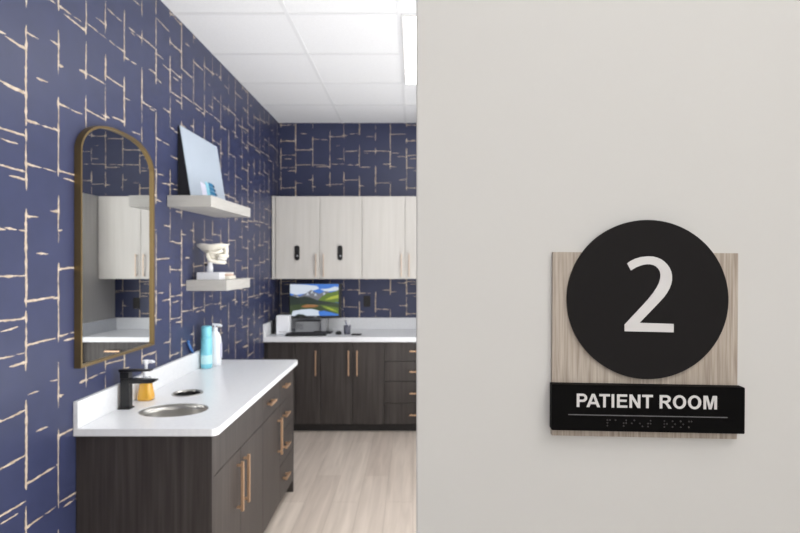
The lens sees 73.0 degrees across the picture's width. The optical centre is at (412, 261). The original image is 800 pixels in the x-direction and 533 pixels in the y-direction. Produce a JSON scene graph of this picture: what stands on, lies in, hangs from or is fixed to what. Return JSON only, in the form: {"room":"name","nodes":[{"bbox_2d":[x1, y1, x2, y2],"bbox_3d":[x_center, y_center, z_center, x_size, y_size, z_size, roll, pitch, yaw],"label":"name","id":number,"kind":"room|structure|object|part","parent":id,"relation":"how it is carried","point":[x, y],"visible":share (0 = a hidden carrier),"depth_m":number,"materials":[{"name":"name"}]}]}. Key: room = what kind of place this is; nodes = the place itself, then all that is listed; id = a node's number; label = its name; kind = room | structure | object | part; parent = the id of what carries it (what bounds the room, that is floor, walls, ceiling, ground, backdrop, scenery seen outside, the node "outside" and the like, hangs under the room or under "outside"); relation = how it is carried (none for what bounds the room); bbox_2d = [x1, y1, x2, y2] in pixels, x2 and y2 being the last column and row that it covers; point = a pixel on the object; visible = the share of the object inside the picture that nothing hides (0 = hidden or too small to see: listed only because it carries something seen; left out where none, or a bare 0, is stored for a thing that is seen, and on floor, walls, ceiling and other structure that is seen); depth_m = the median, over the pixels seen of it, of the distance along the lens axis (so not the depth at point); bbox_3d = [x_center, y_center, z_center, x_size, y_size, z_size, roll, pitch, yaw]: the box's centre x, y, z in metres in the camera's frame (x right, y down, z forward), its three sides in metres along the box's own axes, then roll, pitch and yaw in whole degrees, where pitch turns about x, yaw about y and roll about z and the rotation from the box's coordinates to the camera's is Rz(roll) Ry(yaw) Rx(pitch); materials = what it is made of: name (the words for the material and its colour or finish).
{"room":"medical clinic corridor","nodes":[
{"label":"medical clinic corridor","id":0,"kind":"room"},
{"bbox_2d":[0,0,278,532],"bbox_3d":[-1.460,0.049,2.030,0.121,3.102,7.460,0,0,0],"label":"wall","id":1,"kind":"structure","parent":0,"point":[133,68],"depth_m":2.27,"materials":[{"name":"blue paper"}]},
{"bbox_2d":[74,126,154,368],"bbox_3d":[-1.385,-0.087,2.548,0.028,1.055,0.636,0,0,0],"label":"wall mirror","id":2,"kind":"object","parent":1,"relation":"attached to","point":[114,174],"visible":1,"depth_m":2.47,"materials":[{"name":"mirror"}]},
{"bbox_2d":[73,349,200,428],"bbox_3d":[-1.389,0.631,3.011,0.020,0.112,1.578,0,0,0],"label":"backsplash","id":3,"kind":"structure","parent":1,"relation":"attached to","point":[87,409],"depth_m":2.51,"materials":[{"name":"white stone"}]},
{"bbox_2d":[167,195,249,216],"bbox_3d":[-1.274,-0.347,3.444,0.250,0.065,0.744,0,0,0],"label":"wall shelf","id":4,"kind":"object","parent":1,"relation":"attached to","point":[209,205],"visible":1,"depth_m":3.18,"materials":[{"name":"white laminate"}]},
{"bbox_2d":[178,125,224,199],"bbox_3d":[-1.356,-0.596,3.507,0.083,0.432,0.605,0,0,0],"label":"display board","id":5,"kind":"object","parent":4,"relation":"on","point":[199,171],"visible":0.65,"depth_m":3.38,"materials":[{"name":"blue"}]},
{"bbox_2d":[200,182,216,195],"bbox_3d":[-1.325,-0.451,3.530,0.022,0.140,0.290,0,0,0],"label":"print","id":6,"kind":"object","parent":5,"relation":"attached to","point":[206,188],"depth_m":3.52,"materials":[{"name":"blue"}]},
{"bbox_2d":[186,278,249,290],"bbox_3d":[-1.274,0.145,3.568,0.250,0.066,0.476,0,0,0],"label":"wall shelf","id":7,"kind":"object","parent":1,"relation":"attached to","point":[238,283],"visible":0.86,"depth_m":3.33,"materials":[{"name":"white laminate"}]},
{"bbox_2d":[196,243,229,279],"bbox_3d":[-1.279,-0.003,3.470,0.211,0.229,0.132,0,0,0],"label":"model","id":8,"kind":"object","parent":7,"relation":"on","point":[212,251],"visible":1,"depth_m":3.42},
{"bbox_3d":[-1.305,0.024,3.470,0.038,0.085,0.038,0,0,0],"label":"post","id":9,"kind":"part","parent":8,"relation":"part of","materials":[{"name":"white plastic"}]},
{"bbox_2d":[225,272,235,278],"bbox_3d":[-1.227,0.090,3.580,0.086,0.043,0.105,0,0,0],"label":"model","id":10,"kind":"object","parent":7,"relation":"on","point":[228,275],"visible":0.77,"depth_m":3.54},
{"bbox_2d":[263,321,271,336],"bbox_3d":[-1.389,0.640,5.337,0.020,0.119,0.604,0,0,0],"label":"backsplash","id":11,"kind":"structure","parent":1,"relation":"attached to","point":[267,327],"depth_m":5.12,"materials":[{"name":"white stone"}]},
{"bbox_2d":[161,0,415,122],"bbox_3d":[0.600,-1.490,2.020,4.240,0.084,7.480,0,0,0],"label":"ceiling","id":12,"kind":"structure","parent":0,"point":[303,61],"depth_m":3.72,"materials":[{"name":"tile"}]},
{"bbox_2d":[401,14,415,84],"bbox_3d":[0.228,-1.442,3.764,0.591,0.012,1.217,0,0,0],"label":"recessed light","id":13,"kind":"object","parent":12,"relation":"in","point":[408,20],"visible":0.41,"depth_m":3.62,"materials":[{"name":"white plastic"}]},
{"bbox_2d":[264,431,415,532],"bbox_3d":[0.600,1.630,2.020,4.240,0.060,7.480,0,0,0],"label":"floor","id":14,"kind":"structure","parent":0,"point":[345,481],"depth_m":3.87,"materials":[{"name":"plastic"}]},
{"bbox_2d":[76,396,262,532],"bbox_3d":[-1.101,1.159,2.621,0.595,0.882,0.762,0,0,0],"label":"vanity cabinet","id":15,"kind":"object","parent":14,"relation":"on","point":[125,484],"visible":0.85,"depth_m":2.24,"materials":[{"name":"black wood"}]},
{"bbox_3d":[-1.116,1.159,2.250,0.564,0.882,0.020,0,0,0],"label":"panel","id":16,"kind":"part","parent":15,"relation":"part of","materials":[{"name":"laminate"}]},
{"bbox_2d":[73,349,297,435],"bbox_3d":[-1.103,0.646,3.011,0.592,0.142,1.578,0,0,0],"label":"countertop","id":17,"kind":"structure","parent":15,"relation":"on","point":[229,389],"depth_m":2.63,"materials":[{"name":"white stone"}]},
{"bbox_2d":[118,369,157,409],"bbox_3d":[-1.288,0.595,2.535,0.171,0.184,0.048,0,0,0],"label":"faucet","id":18,"kind":"object","parent":17,"relation":"on","point":[126,380],"visible":1,"depth_m":2.52,"materials":[{"name":"black metal"}]},
{"bbox_3d":[-1.346,0.684,2.535,0.054,0.006,0.048,0,0,0],"label":"plate","id":19,"kind":"part","parent":18,"relation":"part of","materials":[{"name":"black metal"}]},
{"bbox_3d":[-1.301,0.524,2.535,0.146,0.042,0.036,0,0,0],"label":"lever","id":20,"kind":"part","parent":18,"relation":"part of","materials":[{"name":"black metal"}]},
{"bbox_3d":[-1.284,0.557,2.535,0.163,0.023,0.032,0,0,0],"label":"spout","id":21,"kind":"part","parent":18,"relation":"part of","materials":[{"name":"black metal"}]},
{"bbox_2d":[137,360,154,400],"bbox_3d":[-1.327,0.587,2.690,0.079,0.198,0.058,0,0,0],"label":"soap bottle","id":22,"kind":"object","parent":17,"relation":"on","point":[145,391],"visible":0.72,"depth_m":2.67,"materials":[{"name":"orange"}]},
{"bbox_2d":[139,404,207,416],"bbox_3d":[-1.112,0.756,2.512,0.309,0.130,0.244,0,0,0],"label":"sink","id":23,"kind":"object","parent":17,"relation":"in","point":[171,410],"visible":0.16,"depth_m":2.62,"materials":[{"name":"silver metal"}]},
{"bbox_2d":[171,389,202,396],"bbox_3d":[-1.181,0.785,2.828,0.156,0.203,0.156,0,0,0],"label":"chute","id":24,"kind":"object","parent":17,"relation":"in","point":[189,392],"visible":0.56,"depth_m":2.88,"materials":[{"name":"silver metal"}]},
{"bbox_2d":[187,340,193,352],"bbox_3d":[-1.387,0.532,3.368,0.019,0.094,0.086,0,0,0],"label":"toothbrush","id":25,"kind":"object","parent":17,"relation":"on","point":[188,341],"visible":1,"depth_m":3.35,"materials":[{"name":"blue plastic"}]},
{"bbox_2d":[201,326,211,368],"bbox_3d":[-1.338,0.550,3.500,0.071,0.272,0.071,0,0,0],"label":"bottle","id":26,"kind":"object","parent":17,"relation":"on","point":[206,331],"visible":1,"depth_m":3.47,"materials":[{"name":"teal plastic"}]},
{"bbox_2d":[212,323,221,365],"bbox_3d":[-1.312,0.547,3.585,0.088,0.280,0.066,0,0,0],"label":"pump bottle","id":27,"kind":"object","parent":17,"relation":"on","point":[216,338],"visible":0.82,"depth_m":3.56,"materials":[{"name":"white plastic"}]},
{"bbox_3d":[-1.274,0.587,3.585,0.001,0.100,0.036,0,0,0],"label":"label panel","id":28,"kind":"part","parent":27,"relation":"part of","materials":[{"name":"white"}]},
{"bbox_3d":[-0.845,1.208,2.439,0.019,0.611,0.354,0,0,0],"label":"door","id":29,"kind":"part","parent":15,"relation":"part of","materials":[{"name":"laminate"}]},
{"bbox_3d":[-0.819,1.065,2.566,0.032,0.235,0.013,0,0,0],"label":"handle","id":30,"kind":"part","parent":15,"relation":"part of","materials":[{"name":"brown metal"}]},
{"bbox_3d":[-0.819,1.065,2.662,0.032,0.235,0.013,0,0,0],"label":"handle","id":31,"kind":"part","parent":15,"relation":"part of","materials":[{"name":"brown metal"}]},
{"bbox_3d":[-0.845,1.208,2.810,0.019,0.611,0.380,0,0,0],"label":"door","id":32,"kind":"part","parent":15,"relation":"part of","materials":[{"name":"laminate"}]},
{"bbox_2d":[263,381,282,532],"bbox_3d":[-1.101,1.159,3.195,0.595,0.882,0.386,0,0,0],"label":"vanity cabinet","id":33,"kind":"object","parent":14,"relation":"on","point":[271,398],"visible":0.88,"depth_m":3.19,"materials":[{"name":"black wood"}]},
{"bbox_3d":[-0.845,0.810,3.195,0.019,0.175,0.382,0,0,0],"label":"drawer","id":34,"kind":"part","parent":33,"relation":"part of","materials":[{"name":"laminate"}]},
{"bbox_3d":[-0.819,0.815,3.140,0.032,0.013,0.115,0,0,0],"label":"handle","id":35,"kind":"part","parent":33,"relation":"part of","materials":[{"name":"brown metal"}]},
{"bbox_3d":[-0.819,1.075,3.335,0.032,0.225,0.013,0,0,0],"label":"handle","id":36,"kind":"part","parent":33,"relation":"part of","materials":[{"name":"brown metal"}]},
{"bbox_2d":[279,368,293,501],"bbox_3d":[-1.101,1.159,3.582,0.595,0.882,0.386,0,0,0],"label":"vanity cabinet","id":37,"kind":"object","parent":14,"relation":"on","point":[286,405],"visible":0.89,"depth_m":3.56,"materials":[{"name":"black wood"}]},
{"bbox_3d":[-0.845,0.993,3.571,0.019,0.181,0.363,0,0,0],"label":"drawer","id":38,"kind":"part","parent":37,"relation":"part of","materials":[{"name":"laminate"}]},
{"bbox_3d":[-0.845,1.401,3.571,0.019,0.223,0.363,0,0,0],"label":"drawer","id":39,"kind":"part","parent":37,"relation":"part of","materials":[{"name":"laminate"}]},
{"bbox_3d":[-0.845,1.187,3.571,0.019,0.199,0.363,0,0,0],"label":"drawer","id":40,"kind":"part","parent":37,"relation":"part of","materials":[{"name":"laminate"}]},
{"bbox_3d":[-0.845,0.810,3.571,0.019,0.175,0.363,0,0,0],"label":"drawer","id":41,"kind":"part","parent":37,"relation":"part of","materials":[{"name":"laminate"}]},
{"bbox_3d":[-0.819,1.385,3.500,0.032,0.013,0.110,0,0,0],"label":"handle","id":42,"kind":"part","parent":37,"relation":"part of","materials":[{"name":"brown metal"}]},
{"bbox_3d":[-0.819,1.185,3.500,0.032,0.013,0.110,0,0,0],"label":"handle","id":43,"kind":"part","parent":37,"relation":"part of","materials":[{"name":"brown metal"}]},
{"bbox_3d":[-0.819,0.985,3.500,0.032,0.013,0.110,0,0,0],"label":"handle","id":44,"kind":"part","parent":37,"relation":"part of","materials":[{"name":"brown metal"}]},
{"bbox_3d":[-1.116,1.159,3.765,0.564,0.882,0.020,0,0,0],"label":"panel","id":45,"kind":"part","parent":37,"relation":"part of","materials":[{"name":"laminate"}]},
{"bbox_2d":[264,342,321,430],"bbox_3d":[-1.133,1.173,5.330,0.530,0.853,0.615,0,0,0],"label":"base cabinet","id":46,"kind":"object","parent":14,"relation":"on","point":[307,371],"visible":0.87,"depth_m":5.05,"materials":[{"name":"black wood"}]},
{"bbox_3d":[-1.234,1.135,5.064,0.252,0.767,0.019,0,0,0],"label":"blank panel","id":47,"kind":"part","parent":46,"relation":"part of","materials":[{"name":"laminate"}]},
{"bbox_3d":[-0.987,1.135,5.064,0.234,0.767,0.019,0,0,0],"label":"door","id":48,"kind":"part","parent":46,"relation":"part of","materials":[{"name":"laminate"}]},
{"bbox_2d":[320,342,384,430],"bbox_3d":[-0.568,1.173,5.330,0.600,0.853,0.615,0,0,0],"label":"base cabinet","id":49,"kind":"object","parent":14,"relation":"on","point":[352,374],"visible":0.98,"depth_m":5.05,"materials":[{"name":"black wood"}]},
{"bbox_3d":[-0.717,1.135,5.064,0.298,0.767,0.019,0,0,0],"label":"door","id":50,"kind":"part","parent":49,"relation":"part of","materials":[{"name":"laminate"}]},
{"bbox_3d":[-0.522,0.943,5.039,0.010,0.235,0.032,0,0,0],"label":"handle","id":51,"kind":"part","parent":49,"relation":"part of","materials":[{"name":"brown metal"}]},
{"bbox_3d":[-0.417,1.135,5.064,0.294,0.767,0.019,0,0,0],"label":"door","id":52,"kind":"part","parent":49,"relation":"part of","materials":[{"name":"laminate"}]},
{"bbox_2d":[385,342,415,430],"bbox_3d":[0.037,1.173,5.330,0.610,0.853,0.615,0,0,0],"label":"base cabinet","id":53,"kind":"object","parent":14,"relation":"on","point":[400,357],"visible":0.46,"depth_m":5.05,"materials":[{"name":"black wood"}]},
{"bbox_2d":[263,318,415,341],"bbox_3d":[-0.528,0.664,5.335,1.742,0.166,0.609,0,0,0],"label":"countertop","id":54,"kind":"structure","parent":53,"relation":"on","point":[372,329],"depth_m":5.36,"materials":[{"name":"white stone"}]},
{"bbox_2d":[272,319,275,333],"bbox_3d":[-1.360,0.632,5.320,0.016,0.135,0.160,0,0,0],"label":"folder","id":55,"kind":"object","parent":54,"relation":"on","point":[274,320],"visible":0.56,"depth_m":5.27,"materials":[{"name":"black plastic"}]},
{"bbox_2d":[276,315,290,334],"bbox_3d":[-1.249,0.606,5.214,0.126,0.188,0.092,0,0,0],"label":"router","id":56,"kind":"object","parent":54,"relation":"on","point":[283,322],"visible":0.82,"depth_m":5.17,"materials":[{"name":"white plastic"}]},
{"bbox_2d":[285,332,326,335],"bbox_3d":[-1.020,0.687,5.160,0.380,0.024,0.130,0,0,-5],"label":"keyboard","id":57,"kind":"object","parent":54,"relation":"on","point":[289,333],"visible":1,"depth_m":5.13,"materials":[{"name":"black plastic"}]},
{"bbox_2d":[295,320,320,331],"bbox_3d":[-1.052,0.647,5.482,0.255,0.105,0.156,0,0,0],"label":"desktop computer","id":58,"kind":"object","parent":54,"relation":"on","point":[300,325],"visible":0.8,"depth_m":5.40,"materials":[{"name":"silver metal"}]},
{"bbox_2d":[289,283,341,333],"bbox_3d":[-0.964,0.455,5.335,0.515,0.490,0.130,0,0,0],"label":"monitor","id":59,"kind":"object","parent":54,"relation":"on","point":[323,301],"visible":0.92,"depth_m":5.33,"materials":[{"name":"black plastic"}]},
{"bbox_2d":[344,325,350,333],"bbox_3d":[-0.638,0.657,5.240,0.072,0.084,0.072,0,0,0],"label":"pen cup","id":60,"kind":"object","parent":54,"relation":"on","point":[347,329],"visible":1,"depth_m":5.21,"materials":[{"name":"grey plastic"}]},
{"bbox_3d":[0.037,1.420,5.064,0.606,0.192,0.019,0,0,0],"label":"drawer","id":61,"kind":"part","parent":53,"relation":"part of","materials":[{"name":"laminate"}]},
{"bbox_3d":[0.037,1.220,5.064,0.606,0.200,0.019,0,0,0],"label":"drawer","id":62,"kind":"part","parent":53,"relation":"part of","materials":[{"name":"laminate"}]},
{"bbox_3d":[0.037,1.024,5.064,0.606,0.185,0.019,0,0,0],"label":"drawer","id":63,"kind":"part","parent":53,"relation":"part of","materials":[{"name":"laminate"}]},
{"bbox_3d":[0.037,0.840,5.064,0.606,0.174,0.019,0,0,0],"label":"drawer","id":64,"kind":"part","parent":53,"relation":"part of","materials":[{"name":"laminate"}]},
{"bbox_2d":[279,123,415,317],"bbox_3d":[0.070,0.049,5.700,2.961,3.102,0.121,0,0,0],"label":"wall","id":65,"kind":"structure","parent":0,"point":[316,159],"depth_m":5.64,"materials":[{"name":"blue paper"}]},
{"bbox_2d":[272,196,361,278],"bbox_3d":[-0.948,-0.241,5.468,0.889,0.819,0.340,0,0,0],"label":"upper cabinet","id":66,"kind":"object","parent":65,"relation":"attached to","point":[314,237],"visible":1,"depth_m":5.33,"materials":[{"name":"laminate"}]},
{"bbox_3d":[-1.139,-0.241,5.340,0.431,0.814,0.019,0,0,0],"label":"door","id":67,"kind":"part","parent":66,"relation":"part of","materials":[{"name":"laminate"}]},
{"bbox_3d":[-0.712,-0.241,5.340,0.414,0.814,0.019,0,0,0],"label":"door","id":68,"kind":"part","parent":66,"relation":"part of","materials":[{"name":"laminate"}]},
{"bbox_2d":[291,318,415,328],"bbox_3d":[-0.528,0.640,5.629,1.700,0.119,0.020,0,0,0],"label":"backsplash","id":69,"kind":"structure","parent":65,"relation":"attached to","point":[334,323],"depth_m":5.62,"materials":[{"name":"white stone"}]},
{"bbox_2d":[364,296,369,306],"bbox_3d":[-0.480,0.410,5.634,0.072,0.116,0.009,0,0,0],"label":"power outlet","id":70,"kind":"object","parent":65,"relation":"attached to","point":[366,298],"visible":1,"depth_m":5.63,"materials":[{"name":"black plastic"}]},
{"bbox_2d":[362,196,415,278],"bbox_3d":[-0.081,-0.241,5.468,0.845,0.819,0.340,0,0,0],"label":"upper cabinet","id":71,"kind":"object","parent":65,"relation":"attached to","point":[388,222],"visible":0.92,"depth_m":5.33,"materials":[{"name":"laminate"}]},
{"bbox_3d":[0.132,-0.241,5.340,0.417,0.814,0.019,0,0,0],"label":"door","id":72,"kind":"part","parent":71,"relation":"part of","materials":[{"name":"laminate"}]},
{"bbox_2d":[416,0,799,532],"bbox_3d":[0.610,0.059,0.643,4.100,3.082,0.115,0,0,2],"label":"wall","id":73,"kind":"structure","parent":0,"point":[544,127],"depth_m":0.60,"materials":[{"name":"white paint"}]},
{"bbox_2d":[550,220,744,438],"bbox_3d":[0.254,0.074,0.591,0.206,0.240,0.017,0,0,2],"label":"room sign","id":74,"kind":"object","parent":73,"relation":"attached to","point":[644,319],"visible":1,"depth_m":0.59,"materials":[{"name":"black plastic"}]}
]}

